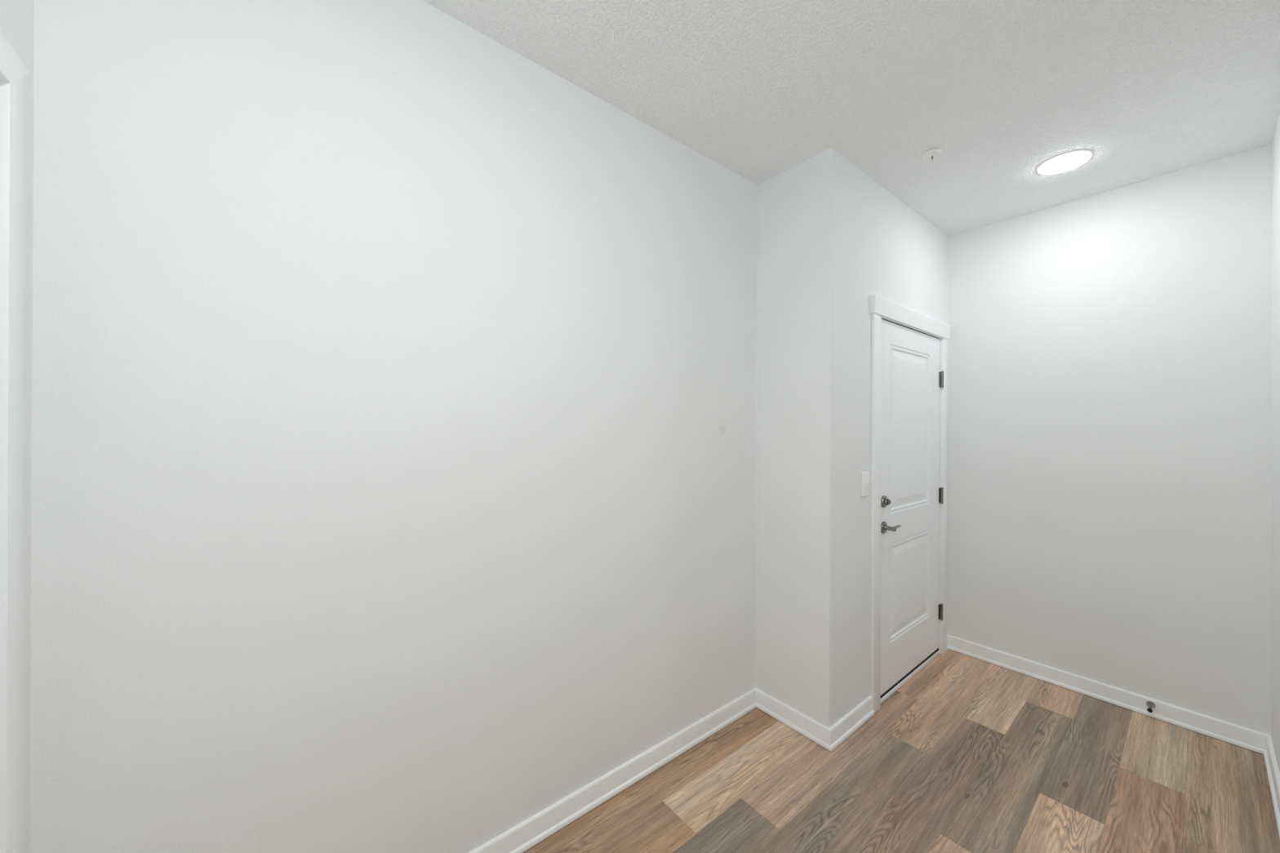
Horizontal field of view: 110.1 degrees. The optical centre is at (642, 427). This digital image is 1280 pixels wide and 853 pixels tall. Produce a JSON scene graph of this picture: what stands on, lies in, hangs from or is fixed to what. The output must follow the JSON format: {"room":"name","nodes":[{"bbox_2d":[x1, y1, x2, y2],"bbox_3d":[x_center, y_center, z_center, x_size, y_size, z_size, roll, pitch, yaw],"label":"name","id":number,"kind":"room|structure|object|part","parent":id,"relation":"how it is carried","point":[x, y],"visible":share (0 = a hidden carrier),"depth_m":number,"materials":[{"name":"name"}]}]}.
{"room":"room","nodes":[
{"label":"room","id":0,"kind":"room"},
{"bbox_2d":[0,0,34,852],"bbox_3d":[-0.750,0.082,0.216,0.110,2.743,1.665,0,0,-39],"label":"wall","id":1,"kind":"structure","parent":0,"point":[16,16],"depth_m":0.89,"materials":[{"name":"white paint"}]},
{"bbox_2d":[0,31,30,852],"bbox_3d":[-0.925,0.387,0.445,0.125,2.132,0.950,0,0,-39],"label":"door frame","id":2,"kind":"structure","parent":1,"relation":"attached to","point":[15,77],"depth_m":0.81,"materials":[{"name":"white wood"}]},
{"bbox_3d":[-0.879,-0.645,0.480,0.015,0.068,0.950,0,0,-39],"label":"head casing","id":3,"kind":"part","parent":2,"relation":"part of","materials":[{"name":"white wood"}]},
{"bbox_2d":[30,0,757,852],"bbox_3d":[-0.346,0.085,1.675,2.565,2.743,0.110,0,0,-39],"label":"wall","id":4,"kind":"structure","parent":0,"point":[393,376],"depth_m":1.25,"materials":[{"name":"paint"}]},
{"bbox_2d":[469,687,756,852],"bbox_3d":[-0.311,1.412,1.623,2.345,0.089,0.020,0,0,-39],"label":"baseboard","id":5,"kind":"structure","parent":4,"relation":"attached to","point":[531,832],"depth_m":1.77,"materials":[{"name":"white wood"}]},
{"bbox_2d":[755,147,831,728],"bbox_3d":[0.774,0.090,2.240,0.110,2.743,0.408,0,0,-39],"label":"wall","id":6,"kind":"structure","parent":0,"point":[793,248],"depth_m":2.19,"materials":[{"name":"white paint"}]},
{"bbox_2d":[755,688,831,751],"bbox_3d":[0.725,1.416,2.189,0.020,0.089,0.429,0,0,-39],"label":"baseboard","id":7,"kind":"structure","parent":6,"relation":"attached to","point":[804,725],"depth_m":2.17,"materials":[{"name":"white wood"}]},
{"bbox_2d":[422,0,1279,236],"bbox_3d":[0.802,-1.333,1.455,4.074,0.100,1.885,0,0,-39],"label":"ceiling","id":8,"kind":"structure","parent":0,"point":[759,89],"depth_m":1.65,"materials":[{"name":"white paint"}]},
{"bbox_2d":[922,148,942,162],"bbox_3d":[1.350,-1.260,2.084,0.078,0.040,0.078,0,0,-39],"label":"sprinkler","id":9,"kind":"object","parent":8,"relation":"attached to","point":[931,154],"visible":1,"depth_m":2.08,"materials":[{"name":"white plastic"}]},
{"bbox_2d":[1035,149,1093,174],"bbox_3d":[2.028,-1.270,2.154,0.200,0.014,0.200,0,0,-39],"label":"recessed light","id":10,"kind":"object","parent":8,"relation":"in","point":[1067,161],"visible":1,"depth_m":2.13,"materials":[{"name":"white plastic"}]},
{"bbox_2d":[829,147,947,728],"bbox_3d":[1.457,0.092,2.595,1.618,2.743,0.110,0,0,-39],"label":"wall","id":11,"kind":"structure","parent":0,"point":[881,246],"depth_m":2.20,"materials":[{"name":"white paint"}]},
{"bbox_2d":[829,695,874,751],"bbox_3d":[1.011,1.417,2.157,0.426,0.089,0.020,0,0,-39],"label":"baseboard","id":12,"kind":"structure","parent":11,"relation":"attached to","point":[842,729],"depth_m":2.15,"materials":[{"name":"white wood"}]},
{"bbox_2d":[861,471,869,497],"bbox_3d":[1.125,0.284,2.247,0.075,0.121,0.020,0,0,-39],"label":"light switch","id":13,"kind":"object","parent":11,"relation":"attached to","point":[864,476],"visible":1,"depth_m":2.24,"materials":[{"name":"white plastic"}]},
{"bbox_2d":[870,293,951,712],"bbox_3d":[1.560,0.394,2.660,1.091,2.140,0.137,0,0,-39],"label":"door frame","id":14,"kind":"structure","parent":11,"relation":"attached to","point":[881,308],"depth_m":2.33,"materials":[{"name":"white wood"}]},
{"bbox_3d":[1.211,0.438,2.319,0.082,2.050,0.014,0,0,-39],"label":"casing","id":15,"kind":"part","parent":14,"relation":"part of","materials":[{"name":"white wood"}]},
{"bbox_3d":[1.974,0.441,2.929,0.079,2.050,0.014,0,0,-39],"label":"casing","id":16,"kind":"part","parent":14,"relation":"part of","materials":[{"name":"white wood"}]},
{"bbox_2d":[880,319,943,698],"bbox_3d":[1.598,0.433,2.629,0.886,2.019,0.108,0,0,-39],"label":"door","id":17,"kind":"structure","parent":11,"relation":"in","point":[911,493],"depth_m":2.61,"materials":[{"name":"white wood"}]},
{"bbox_3d":[1.292,0.533,2.390,0.066,0.066,0.012,0,0,-39],"label":"lever","id":18,"kind":"part","parent":17,"relation":"part of","materials":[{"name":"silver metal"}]},
{"bbox_3d":[1.575,0.907,2.629,0.577,0.550,0.009,0,0,-39],"label":"panel","id":19,"kind":"part","parent":17,"relation":"part of","materials":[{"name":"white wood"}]},
{"bbox_3d":[1.578,0.006,2.630,0.577,0.936,0.009,0,0,-39],"label":"panel","id":20,"kind":"part","parent":17,"relation":"part of","materials":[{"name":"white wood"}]},
{"bbox_2d":[946,634,949,650],"bbox_3d":[2.021,1.422,2.965,0.045,0.089,0.020,0,0,-39],"label":"baseboard","id":21,"kind":"structure","parent":11,"relation":"attached to","point":[948,646],"depth_m":2.96,"materials":[{"name":"white wood"}]},
{"bbox_2d":[523,649,1279,852],"bbox_3d":[0.792,1.510,1.452,4.074,0.100,1.885,0,0,-39],"label":"floor","id":22,"kind":"structure","parent":0,"point":[970,754],"depth_m":1.82,"materials":[{"name":"brown"}]},
{"bbox_2d":[946,143,1271,735],"bbox_3d":[2.472,0.096,2.532,0.110,2.743,1.256,0,0,-39],"label":"wall","id":23,"kind":"structure","parent":0,"point":[1108,494],"depth_m":2.36,"materials":[{"name":"white paint"}]},
{"bbox_2d":[947,634,1269,754],"bbox_3d":[2.416,1.423,2.490,0.020,0.089,1.256,0,0,-39],"label":"baseboard","id":24,"kind":"structure","parent":23,"relation":"attached to","point":[1241,736],"depth_m":2.36,"materials":[{"name":"white wood"}]},
{"bbox_2d":[1146,701,1155,712],"bbox_3d":[2.554,1.408,2.251,0.080,0.032,0.032,0,0,-39],"label":"door stop","id":25,"kind":"object","parent":24,"relation":"attached to","point":[1150,704],"visible":1,"depth_m":2.26,"materials":[{"name":"grey metal"}]},
{"bbox_2d":[1271,113,1279,773],"bbox_3d":[1.351,0.090,0.761,4.074,2.743,0.110,0,0,-39],"label":"wall","id":26,"kind":"structure","parent":0,"point":[1275,493],"depth_m":1.88,"materials":[{"name":"white paint"}]},
{"bbox_2d":[1263,735,1279,839],"bbox_3d":[1.306,1.417,0.810,3.854,0.089,0.020,0,0,-39],"label":"baseboard","id":27,"kind":"structure","parent":26,"relation":"attached to","point":[1273,772],"depth_m":1.81,"materials":[{"name":"white wood"}]}
]}

